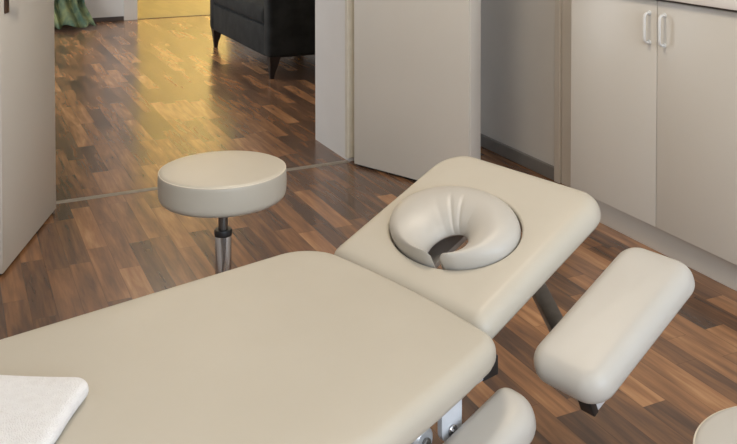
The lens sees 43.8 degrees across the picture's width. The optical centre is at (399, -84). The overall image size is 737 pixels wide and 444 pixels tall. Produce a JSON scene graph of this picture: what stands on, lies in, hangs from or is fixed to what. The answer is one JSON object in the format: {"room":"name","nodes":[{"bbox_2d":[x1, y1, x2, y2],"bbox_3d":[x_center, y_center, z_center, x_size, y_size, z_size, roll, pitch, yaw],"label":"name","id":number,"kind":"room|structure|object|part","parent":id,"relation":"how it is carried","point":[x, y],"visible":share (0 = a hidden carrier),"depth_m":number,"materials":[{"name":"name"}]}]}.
{"room":"massage room","nodes":[
{"label":"massage room","id":0,"kind":"room"},
{"bbox_2d":[84,0,123,17],"bbox_3d":[-2.666,-0.276,9.961,6.300,2.750,0.141,-1,2,-26],"label":"wall","id":1,"kind":"structure","parent":0,"point":[96,8],"depth_m":9.69,"materials":[{"name":"white paint"}]},
{"bbox_2d":[93,16,123,21],"bbox_3d":[-4.111,1.097,9.191,2.595,0.045,0.017,-1,2,-26],"label":"baseboard","id":2,"kind":"structure","parent":1,"relation":"attached to","point":[119,18],"depth_m":9.69,"materials":[{"name":"wood"}]},
{"bbox_2d":[124,0,137,20],"bbox_3d":[-2.413,-0.014,10.083,1.265,2.220,0.170,-1,2,-26],"label":"door frame","id":3,"kind":"structure","parent":1,"relation":"attached to","point":[130,6],"depth_m":9.78,"materials":[{"name":"paint"}]},
{"bbox_2d":[315,0,353,160],"bbox_3d":[-0.467,-0.140,4.755,7.000,2.750,0.465,-1,2,-26],"label":"wall","id":4,"kind":"structure","parent":0,"point":[329,14],"depth_m":4.85,"materials":[{"name":"white paint"}]},
{"bbox_2d":[0,0,55,274],"bbox_3d":[-1.433,0.230,3.550,0.110,2.066,0.679,0,2,-5],"label":"door","id":5,"kind":"structure","parent":4,"relation":"in","point":[27,44],"depth_m":3.49,"materials":[{"name":"paint"}]},
{"bbox_3d":[-1.385,0.248,3.319,0.060,0.190,0.130,0,2,-5],"label":"handle","id":6,"kind":"part","parent":5,"relation":"part of","materials":[{"name":"metal"}]},
{"bbox_2d":[345,0,353,157],"bbox_3d":[-0.251,0.164,4.614,0.047,2.110,0.034,-1,2,-27],"label":"trim","id":7,"kind":"structure","parent":4,"relation":"attached to","point":[349,4],"depth_m":4.62,"materials":[{"name":"beige wood"}]},
{"bbox_2d":[354,0,480,180],"bbox_3d":[0.071,0.210,4.336,0.711,2.066,0.092,1,2,41],"label":"door","id":8,"kind":"structure","parent":4,"relation":"in","point":[417,63],"depth_m":4.29,"materials":[{"name":"paint"}]},
{"bbox_2d":[0,0,736,443],"bbox_3d":[-0.993,1.261,6.075,7.200,0.120,15.900,-1,2,-26],"label":"floor","id":9,"kind":"structure","parent":0,"point":[134,98],"depth_m":3.80,"materials":[{"name":"brown wood"}]},
{"bbox_2d":[142,14,209,18],"bbox_3d":[-2.374,1.095,10.078,1.025,0.004,0.036,-1,2,-26],"label":"threshold","id":10,"kind":"object","parent":9,"relation":"on","point":[209,14],"visible":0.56,"depth_m":10.05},
{"bbox_2d":[56,160,348,203],"bbox_3d":[-0.889,1.245,4.327,1.397,0.004,0.040,-1,2,-26],"label":"floor strip","id":11,"kind":"object","parent":9,"relation":"on","point":[343,161],"visible":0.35,"depth_m":4.16,"materials":[{"name":"metal"}]},
{"bbox_2d":[157,151,286,273],"bbox_3d":[-0.511,1.003,2.671,0.504,0.574,0.482,0,2,0],"label":"round stool","id":12,"kind":"object","parent":9,"relation":"on","point":[221,185],"visible":0.62,"depth_m":2.54,"materials":[{"name":"beige leather"}]},
{"bbox_3d":[-0.512,0.765,2.646,0.366,0.096,0.366,0,2,0],"label":"seat","id":13,"kind":"part","parent":12,"relation":"part of","materials":[{"name":"beige leather"}]},
{"bbox_2d":[210,0,314,78],"bbox_3d":[-0.919,0.732,7.561,0.902,0.860,1.660,-1,2,-26],"label":"sofa","id":14,"kind":"object","parent":9,"relation":"on","point":[274,29],"visible":0.64,"depth_m":6.76,"materials":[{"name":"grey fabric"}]},
{"bbox_3d":[-1.268,0.747,8.243,0.880,0.485,0.130,-1,2,-26],"label":"armrest","id":15,"kind":"part","parent":14,"relation":"part of","materials":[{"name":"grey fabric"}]},
{"bbox_3d":[-1.619,1.066,8.092,0.084,0.165,0.084,-1,2,-26],"label":"leg","id":16,"kind":"part","parent":14,"relation":"part of","materials":[{"name":"black wood"}]},
{"bbox_2d":[214,0,263,22],"bbox_3d":[-1.018,0.710,7.511,0.682,0.132,1.390,-1,2,-26],"label":"seat cushion","id":17,"kind":"object","parent":14,"relation":"on","point":[250,11],"depth_m":7.17,"materials":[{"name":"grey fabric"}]},
{"bbox_3d":[-0.925,1.103,6.698,0.084,0.165,0.084,-1,2,-26],"label":"leg","id":18,"kind":"part","parent":14,"relation":"part of","materials":[{"name":"black wood"}]},
{"bbox_3d":[-0.587,0.783,6.873,0.880,0.485,0.130,-1,2,-26],"label":"armrest","id":19,"kind":"part","parent":14,"relation":"part of","materials":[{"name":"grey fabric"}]},
{"bbox_2d":[0,156,694,443],"bbox_3d":[-0.304,0.989,1.711,1.792,0.652,0.905,-1,2,-40],"label":"table","id":20,"kind":"object","parent":9,"relation":"on","point":[368,341],"visible":0.99,"depth_m":1.80,"materials":[{"name":"beige leather"}]},
{"bbox_2d":[0,375,88,443],"bbox_3d":[-0.703,0.804,1.437,0.345,0.032,0.302,0,2,3],"label":"folded towel","id":21,"kind":"object","parent":20,"relation":"on","point":[33,409],"visible":1,"depth_m":1.48,"materials":[{"name":"white fabric"}]},
{"bbox_2d":[0,251,495,443],"bbox_3d":[-0.470,0.852,1.563,1.352,0.063,0.759,-1,2,-40],"label":"cushion","id":22,"kind":"object","parent":20,"relation":"on","point":[299,347],"depth_m":1.70,"materials":[{"name":"beige leather"}]},
{"bbox_2d":[389,186,520,269],"bbox_3d":[0.127,0.742,2.190,0.252,0.075,0.378,-31,20,-36],"label":"cushion","id":23,"kind":"object","parent":20,"relation":"on","point":[490,221],"depth_m":2.17,"materials":[{"name":"white leather"}]},
{"bbox_2d":[334,156,600,338],"bbox_3d":[0.159,0.757,2.201,0.469,0.057,0.531,-31,20,-36],"label":"cushion","id":24,"kind":"object","parent":20,"relation":"on","point":[553,219],"depth_m":2.09,"materials":[{"name":"beige leather"}]},
{"bbox_2d":[443,388,535,443],"bbox_3d":[0.103,1.006,1.659,0.400,0.062,0.116,-24,17,-38],"label":"cushion","id":25,"kind":"object","parent":20,"relation":"on","point":[507,417],"depth_m":1.72,"materials":[{"name":"white leather"}]},
{"bbox_3d":[0.349,0.908,2.033,0.040,0.091,0.449,0,2,-9],"label":"swing arm","id":26,"kind":"part","parent":20,"relation":"part of","materials":[{"name":"metal"}]},
{"bbox_2d":[534,247,694,403],"bbox_3d":[0.438,0.816,1.864,0.382,0.061,0.182,-31,20,-36],"label":"cushion","id":27,"kind":"object","parent":20,"relation":"on","point":[593,349],"depth_m":1.82,"materials":[{"name":"white leather"}]},
{"bbox_2d":[571,0,736,290],"bbox_3d":[1.032,0.787,3.432,0.245,0.967,1.038,-1,2,-26],"label":"base cabinet","id":28,"kind":"object","parent":9,"relation":"on","point":[654,82],"visible":0.97,"depth_m":3.38,"materials":[{"name":"beige laminate"}]},
{"bbox_3d":[0.843,0.725,3.626,0.018,0.845,0.516,-1,2,-26],"label":"door","id":29,"kind":"part","parent":28,"relation":"part of","materials":[{"name":"beige laminate"}]},
{"bbox_3d":[0.919,0.413,3.410,0.030,0.128,0.018,-1,2,-26],"label":"handle","id":30,"kind":"part","parent":28,"relation":"part of","materials":[{"name":"white plastic"}]},
{"bbox_3d":[0.954,0.415,3.339,0.030,0.128,0.018,-1,2,-26],"label":"handle","id":31,"kind":"part","parent":28,"relation":"part of","materials":[{"name":"white plastic"}]},
{"bbox_3d":[1.074,0.737,3.162,0.018,0.845,0.516,-1,2,-26],"label":"door","id":32,"kind":"part","parent":28,"relation":"part of","materials":[{"name":"beige laminate"}]},
{"bbox_2d":[659,0,736,11],"bbox_3d":[1.035,0.281,3.418,0.240,0.044,1.075,-1,2,-26],"label":"countertop","id":33,"kind":"structure","parent":28,"relation":"on","point":[728,5],"depth_m":3.10,"materials":[{"name":"white"}]},
{"bbox_2d":[693,406,736,443],"bbox_3d":[0.651,1.094,1.498,0.504,0.454,0.482,0,2,0],"label":"round stool","id":34,"kind":"object","parent":9,"relation":"on","point":[720,427],"visible":1,"depth_m":1.55,"materials":[{"name":"beige leather"}]},
{"bbox_2d":[481,0,554,165],"bbox_3d":[1.924,-0.071,2.148,0.200,2.750,6.335,-1,2,-26],"label":"wall","id":35,"kind":"structure","parent":0,"point":[518,36],"depth_m":4.61,"materials":[{"name":"white paint"}]},
{"bbox_2d":[481,134,553,179],"bbox_3d":[0.577,1.208,4.646,0.018,0.062,0.723,-1,2,-26],"label":"baseboard","id":36,"kind":"structure","parent":35,"relation":"attached to","point":[543,168],"depth_m":4.59,"materials":[{"name":"wood"}]},
{"bbox_2d":[554,0,571,186],"bbox_3d":[0.805,0.151,4.154,0.024,2.200,0.312,-1,2,-26],"label":"door frame","id":37,"kind":"structure","parent":35,"relation":"attached to","point":[562,70],"depth_m":4.26,"materials":[{"name":"paint"}]},
{"bbox_3d":[-4.177,-0.176,6.151,0.200,2.750,5.340,-1,2,-26],"label":"wall","id":38,"kind":"structure","parent":0,"visible":0},
{"bbox_2d":[54,0,95,29],"bbox_3d":[-3.478,-0.139,9.040,0.883,2.480,0.537,-1,2,-26],"label":"curtain","id":39,"kind":"object","parent":38,"relation":"hanging from","point":[75,13],"visible":0.4,"depth_m":9.19,"materials":[{"name":"green fabric"}]}
]}

